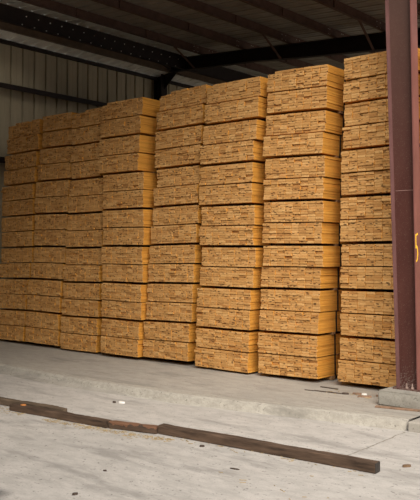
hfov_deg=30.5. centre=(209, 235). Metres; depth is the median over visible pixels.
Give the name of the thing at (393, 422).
curb
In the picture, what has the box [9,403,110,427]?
old timber
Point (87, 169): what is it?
bundle
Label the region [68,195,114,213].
bundle
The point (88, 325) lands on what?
bundle
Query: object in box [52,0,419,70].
ceiling
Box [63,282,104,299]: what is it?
bundle
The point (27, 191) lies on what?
bundle
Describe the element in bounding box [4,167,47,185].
bundle
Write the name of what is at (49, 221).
bundle
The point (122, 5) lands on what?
roof purlin
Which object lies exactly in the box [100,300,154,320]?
bundle
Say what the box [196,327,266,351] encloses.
bundle
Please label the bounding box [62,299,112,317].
bundle
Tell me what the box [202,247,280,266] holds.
bundle
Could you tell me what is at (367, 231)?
bundle
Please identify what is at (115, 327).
bundle
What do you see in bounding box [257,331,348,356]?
bundle
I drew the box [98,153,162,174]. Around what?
bundle
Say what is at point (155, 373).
floor
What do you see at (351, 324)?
bundle
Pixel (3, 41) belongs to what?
trim
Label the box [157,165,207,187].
bundle
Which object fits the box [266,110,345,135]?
bundle
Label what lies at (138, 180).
bundle
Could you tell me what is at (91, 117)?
bundle
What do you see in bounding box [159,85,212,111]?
bundle
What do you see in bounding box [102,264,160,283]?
bundle
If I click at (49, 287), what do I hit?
bundle
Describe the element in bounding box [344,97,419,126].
bundle
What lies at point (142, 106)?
bundle
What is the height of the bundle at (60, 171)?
0.314 m
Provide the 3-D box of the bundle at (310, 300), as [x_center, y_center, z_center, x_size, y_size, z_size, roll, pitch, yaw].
[2.681,0.929,12.319,0.996,0.292,4.906,-2,-2,41]
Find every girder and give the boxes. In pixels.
[0,3,255,81]
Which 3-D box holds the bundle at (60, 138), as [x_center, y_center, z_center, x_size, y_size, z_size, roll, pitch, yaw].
[-1.196,-1.717,15.865,0.886,0.314,4.914,0,-1,41]
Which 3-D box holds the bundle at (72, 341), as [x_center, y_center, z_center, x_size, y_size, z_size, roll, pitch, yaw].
[-0.710,1.925,15.291,0.996,0.311,4.923,-2,-2,41]
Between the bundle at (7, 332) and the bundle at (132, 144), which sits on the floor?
the bundle at (7, 332)
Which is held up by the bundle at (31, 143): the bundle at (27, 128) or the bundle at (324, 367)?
the bundle at (27, 128)
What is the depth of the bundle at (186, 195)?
11.96 m
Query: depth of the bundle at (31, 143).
14.69 m
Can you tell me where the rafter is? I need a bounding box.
[164,28,419,88]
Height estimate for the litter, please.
0.107 m
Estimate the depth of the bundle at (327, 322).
10.41 m
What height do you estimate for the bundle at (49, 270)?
0.314 m
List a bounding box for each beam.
[0,82,106,106]
[0,157,4,162]
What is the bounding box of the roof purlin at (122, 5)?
[91,0,315,67]
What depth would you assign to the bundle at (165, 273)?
11.96 m
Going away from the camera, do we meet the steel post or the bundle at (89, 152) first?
the bundle at (89, 152)
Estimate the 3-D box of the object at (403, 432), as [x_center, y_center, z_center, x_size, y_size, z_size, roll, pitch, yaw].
[1.600,1.983,7.361,0.055,0.001,1.219,-1,-2,41]
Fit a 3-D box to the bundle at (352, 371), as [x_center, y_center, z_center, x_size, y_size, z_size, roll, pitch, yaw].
[3.623,1.815,11.533,0.986,0.341,4.918,-2,-2,41]
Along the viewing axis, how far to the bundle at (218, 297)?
11.13 m
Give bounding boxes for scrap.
[357,395,371,397]
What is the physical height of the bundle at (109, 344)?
0.341 m
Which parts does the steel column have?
plate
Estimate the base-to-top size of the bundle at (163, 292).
0.292 m
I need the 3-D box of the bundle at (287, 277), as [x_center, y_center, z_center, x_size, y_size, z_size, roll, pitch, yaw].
[2.680,0.628,12.327,0.996,0.314,4.911,-1,-2,41]
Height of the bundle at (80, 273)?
0.314 m
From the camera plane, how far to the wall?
17.28 m
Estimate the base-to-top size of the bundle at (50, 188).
0.293 m
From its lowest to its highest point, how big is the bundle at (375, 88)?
0.313 m
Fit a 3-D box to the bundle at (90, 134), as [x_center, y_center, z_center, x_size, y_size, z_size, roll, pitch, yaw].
[-0.562,-1.699,15.259,0.816,0.314,4.917,-1,-2,41]
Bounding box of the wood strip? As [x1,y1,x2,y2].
[314,390,341,393]
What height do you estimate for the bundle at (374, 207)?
0.292 m
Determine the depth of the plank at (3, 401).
8.94 m
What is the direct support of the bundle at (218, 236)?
on the bundle at (221, 256)
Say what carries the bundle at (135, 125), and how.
on the bundle at (132, 144)
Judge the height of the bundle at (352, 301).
0.292 m
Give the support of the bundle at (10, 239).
on the bundle at (10, 255)
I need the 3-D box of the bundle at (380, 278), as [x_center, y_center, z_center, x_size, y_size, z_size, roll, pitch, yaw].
[3.663,0.593,11.532,0.986,0.314,4.915,-2,-2,41]
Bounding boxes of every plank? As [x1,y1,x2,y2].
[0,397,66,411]
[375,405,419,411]
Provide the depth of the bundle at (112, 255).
12.57 m
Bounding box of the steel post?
[154,74,166,100]
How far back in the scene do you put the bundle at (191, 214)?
11.95 m
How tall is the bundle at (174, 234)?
0.314 m
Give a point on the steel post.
(159, 90)
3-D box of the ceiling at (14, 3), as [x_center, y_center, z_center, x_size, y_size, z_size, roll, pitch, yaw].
[1.509,-4.621,21.720,1.100,0.123,19.825,-1,-2,41]
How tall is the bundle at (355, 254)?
0.292 m
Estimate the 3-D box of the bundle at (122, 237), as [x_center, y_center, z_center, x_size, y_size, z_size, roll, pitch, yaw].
[0.166,0.071,14.470,0.996,0.314,4.917,0,-1,41]
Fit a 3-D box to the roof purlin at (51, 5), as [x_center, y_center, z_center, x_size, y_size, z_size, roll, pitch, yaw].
[1.805,-4.313,21.274,0.310,0.498,19.450,-1,-2,41]
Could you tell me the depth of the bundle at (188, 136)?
11.93 m
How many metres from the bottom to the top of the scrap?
0.020 m
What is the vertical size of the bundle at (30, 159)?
0.293 m
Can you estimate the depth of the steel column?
8.86 m
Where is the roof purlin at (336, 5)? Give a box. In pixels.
[313,0,419,49]
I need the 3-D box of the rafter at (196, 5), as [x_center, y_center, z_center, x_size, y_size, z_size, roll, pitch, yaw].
[3.770,-4.155,19.567,0.310,0.499,19.450,-1,-2,41]
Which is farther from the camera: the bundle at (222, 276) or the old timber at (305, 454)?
the bundle at (222, 276)
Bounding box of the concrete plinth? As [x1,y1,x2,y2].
[378,386,419,408]
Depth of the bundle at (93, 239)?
13.38 m
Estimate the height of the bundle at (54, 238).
0.314 m
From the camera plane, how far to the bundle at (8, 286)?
14.86 m
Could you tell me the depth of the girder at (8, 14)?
17.22 m
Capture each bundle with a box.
[0,263,45,278]
[0,279,28,293]
[0,293,32,309]
[0,309,37,325]
[0,324,28,340]
[1,183,39,201]
[1,216,34,231]
[1,248,51,262]
[2,199,48,216]
[2,231,73,247]
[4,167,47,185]
[5,151,39,170]
[7,134,48,154]
[8,119,44,138]
[25,311,73,329]
[25,326,63,345]
[27,294,68,312]
[28,279,77,295]
[31,262,75,279]
[33,247,79,262]
[34,196,79,213]
[34,214,77,229]
[34,230,79,247]
[35,180,73,197]
[37,162,78,180]
[39,146,73,164]
[42,112,77,131]
[42,128,76,147]
[60,316,106,334]
[60,332,103,352]
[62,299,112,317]
[63,265,116,282]
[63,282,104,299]
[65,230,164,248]
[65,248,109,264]
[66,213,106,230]
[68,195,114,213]
[69,178,104,196]
[70,143,100,162]
[71,107,103,128]
[71,160,106,179]
[72,125,105,145]
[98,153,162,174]
[99,135,156,156]
[100,115,160,138]
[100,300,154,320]
[100,336,154,358]
[101,247,170,263]
[101,282,162,301]
[101,318,151,339]
[102,97,160,120]
[102,190,164,209]
[102,209,152,227]
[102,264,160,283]
[103,172,157,191]
[103,228,164,246]
[143,320,206,341]
[143,339,196,362]
[146,301,200,321]
[147,283,213,302]
[148,264,219,283]
[149,245,218,263]
[151,224,208,245]
[152,205,212,225]
[153,184,200,206]
[155,125,204,149]
[155,144,207,168]
[156,104,211,130]
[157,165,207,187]
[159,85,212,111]
[194,347,259,372]
[196,307,267,330]
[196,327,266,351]
[197,287,275,309]
[199,162,269,185]
[199,183,277,206]
[199,226,275,247]
[200,140,274,165]
[200,266,270,288]
[201,205,269,225]
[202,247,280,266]
[203,119,267,144]
[204,96,272,124]
[206,76,267,104]
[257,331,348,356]
[258,353,339,379]
[259,309,344,334]
[261,266,359,289]
[261,287,353,311]
[262,223,352,245]
[263,132,350,158]
[263,177,352,201]
[263,246,344,266]
[264,201,343,223]
[265,156,344,179]
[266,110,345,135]
[267,64,346,92]
[267,86,349,114]
[337,359,395,386]
[340,195,390,219]
[340,219,391,243]
[340,266,393,290]
[340,313,394,338]
[340,336,395,363]
[341,147,389,173]
[341,170,390,196]
[341,244,392,266]
[341,290,393,314]
[342,121,419,150]
[343,73,419,103]
[344,48,419,80]
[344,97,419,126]
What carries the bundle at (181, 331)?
on the bundle at (153, 348)
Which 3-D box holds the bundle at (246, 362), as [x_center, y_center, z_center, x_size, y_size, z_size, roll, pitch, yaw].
[1.755,1.873,13.074,1.026,0.317,4.920,-1,-1,41]
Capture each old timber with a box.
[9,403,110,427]
[109,420,157,433]
[158,423,379,473]
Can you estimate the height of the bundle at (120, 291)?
0.292 m
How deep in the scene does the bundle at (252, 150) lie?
11.16 m
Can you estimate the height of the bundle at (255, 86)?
0.292 m
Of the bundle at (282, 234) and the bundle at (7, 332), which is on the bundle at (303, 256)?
the bundle at (282, 234)
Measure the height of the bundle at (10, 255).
0.293 m
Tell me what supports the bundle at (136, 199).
on the bundle at (140, 218)
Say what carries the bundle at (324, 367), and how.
on the floor
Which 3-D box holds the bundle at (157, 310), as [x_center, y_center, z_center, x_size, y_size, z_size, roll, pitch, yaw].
[0.942,1.246,13.847,0.996,0.314,4.915,-2,-2,41]
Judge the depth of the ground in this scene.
6.92 m
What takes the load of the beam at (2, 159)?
attached to the wall
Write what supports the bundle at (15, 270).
on the bundle at (8, 286)
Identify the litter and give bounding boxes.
[0,389,369,499]
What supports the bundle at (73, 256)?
on the bundle at (80, 273)
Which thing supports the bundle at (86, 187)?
on the bundle at (92, 204)
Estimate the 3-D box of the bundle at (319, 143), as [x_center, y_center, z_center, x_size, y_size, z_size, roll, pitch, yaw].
[2.710,-1.178,12.323,1.008,0.348,4.921,-1,-2,41]
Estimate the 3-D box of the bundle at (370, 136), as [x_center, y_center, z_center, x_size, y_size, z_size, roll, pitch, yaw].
[3.695,-1.219,11.558,0.986,0.313,4.917,-2,-2,41]
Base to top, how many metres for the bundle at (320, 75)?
0.332 m
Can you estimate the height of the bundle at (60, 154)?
0.293 m
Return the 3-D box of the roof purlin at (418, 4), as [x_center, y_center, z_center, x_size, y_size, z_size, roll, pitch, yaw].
[6.483,-4.091,17.214,0.130,0.205,19.450,-1,-2,41]
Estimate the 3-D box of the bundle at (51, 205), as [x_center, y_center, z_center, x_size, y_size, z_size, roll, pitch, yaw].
[-1.310,-0.505,15.900,0.986,0.314,4.909,0,-1,41]
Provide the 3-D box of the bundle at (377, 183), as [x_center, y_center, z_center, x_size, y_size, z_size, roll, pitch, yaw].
[3.670,-0.614,11.569,0.986,0.314,4.918,-2,-2,41]
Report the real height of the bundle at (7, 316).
0.292 m
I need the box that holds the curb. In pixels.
[0,361,414,430]
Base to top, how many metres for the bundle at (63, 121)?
0.293 m
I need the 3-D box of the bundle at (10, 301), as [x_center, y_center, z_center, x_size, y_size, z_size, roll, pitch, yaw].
[-2.277,1.335,16.767,1.016,0.314,4.912,-2,-3,41]
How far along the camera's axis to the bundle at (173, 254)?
11.93 m
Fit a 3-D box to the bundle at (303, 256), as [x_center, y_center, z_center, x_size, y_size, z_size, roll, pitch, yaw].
[2.717,0.326,12.275,0.996,0.292,4.920,-1,-2,41]
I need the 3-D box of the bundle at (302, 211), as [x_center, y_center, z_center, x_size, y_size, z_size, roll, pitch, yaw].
[2.718,-0.275,12.306,0.996,0.292,4.906,0,-1,41]
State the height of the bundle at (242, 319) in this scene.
0.313 m
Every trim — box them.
[0,38,194,87]
[2,3,257,76]
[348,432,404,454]
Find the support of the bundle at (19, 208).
on the bundle at (22, 223)
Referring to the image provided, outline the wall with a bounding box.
[0,43,184,308]
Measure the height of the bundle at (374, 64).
0.293 m
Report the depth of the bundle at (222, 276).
11.16 m
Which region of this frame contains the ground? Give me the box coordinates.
[0,374,419,499]
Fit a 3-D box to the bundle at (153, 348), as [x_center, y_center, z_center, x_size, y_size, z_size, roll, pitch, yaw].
[0.894,1.868,13.894,0.996,0.347,4.921,-2,-2,41]
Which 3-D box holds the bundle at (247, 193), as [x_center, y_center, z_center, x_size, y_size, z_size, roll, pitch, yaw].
[1.814,-0.546,13.094,1.026,0.313,4.911,-1,-2,41]
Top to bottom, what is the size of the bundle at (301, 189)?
0.314 m
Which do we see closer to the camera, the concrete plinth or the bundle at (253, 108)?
the concrete plinth
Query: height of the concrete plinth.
0.172 m
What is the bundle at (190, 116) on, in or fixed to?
on the bundle at (188, 136)
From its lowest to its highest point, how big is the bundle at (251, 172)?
0.292 m
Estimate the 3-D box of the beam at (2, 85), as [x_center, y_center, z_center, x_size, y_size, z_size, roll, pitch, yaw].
[-3.002,-3.135,17.833,0.200,0.160,30.700,-1,-2,41]
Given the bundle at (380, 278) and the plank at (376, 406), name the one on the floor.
the plank at (376, 406)
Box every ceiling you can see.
[0,0,269,77]
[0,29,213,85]
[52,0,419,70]
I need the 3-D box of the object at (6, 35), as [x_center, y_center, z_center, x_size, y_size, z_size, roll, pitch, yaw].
[0.904,-4.069,22.230,0.500,0.114,19.825,-1,-2,41]
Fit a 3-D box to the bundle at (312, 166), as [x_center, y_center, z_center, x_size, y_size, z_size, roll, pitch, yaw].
[2.740,-0.877,12.313,0.996,0.292,4.909,1,0,41]
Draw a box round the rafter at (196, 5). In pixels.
[168,0,349,63]
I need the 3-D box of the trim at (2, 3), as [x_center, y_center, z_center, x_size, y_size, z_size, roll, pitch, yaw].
[1.020,-4.372,21.989,0.001,0.560,19.600,-1,-2,41]
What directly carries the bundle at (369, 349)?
on the bundle at (352, 371)
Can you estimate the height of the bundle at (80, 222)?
0.292 m
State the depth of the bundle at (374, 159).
9.78 m
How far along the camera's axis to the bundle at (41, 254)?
14.07 m
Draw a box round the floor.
[0,339,419,432]
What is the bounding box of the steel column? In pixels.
[385,0,419,391]
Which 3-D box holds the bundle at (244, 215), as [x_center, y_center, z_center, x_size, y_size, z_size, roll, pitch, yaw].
[1.851,-0.243,13.050,1.026,0.292,4.917,0,-1,41]
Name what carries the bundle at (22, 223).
on the bundle at (10, 239)
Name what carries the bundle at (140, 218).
on the bundle at (122, 237)
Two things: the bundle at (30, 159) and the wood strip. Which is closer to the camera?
the wood strip
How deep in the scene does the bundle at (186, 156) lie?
11.98 m
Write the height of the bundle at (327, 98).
0.353 m
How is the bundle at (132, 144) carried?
on the bundle at (135, 162)
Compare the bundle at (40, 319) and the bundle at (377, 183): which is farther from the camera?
the bundle at (40, 319)
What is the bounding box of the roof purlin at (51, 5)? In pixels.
[17,0,278,74]
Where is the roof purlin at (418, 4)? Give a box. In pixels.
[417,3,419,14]
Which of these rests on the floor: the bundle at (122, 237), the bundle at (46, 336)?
the bundle at (46, 336)

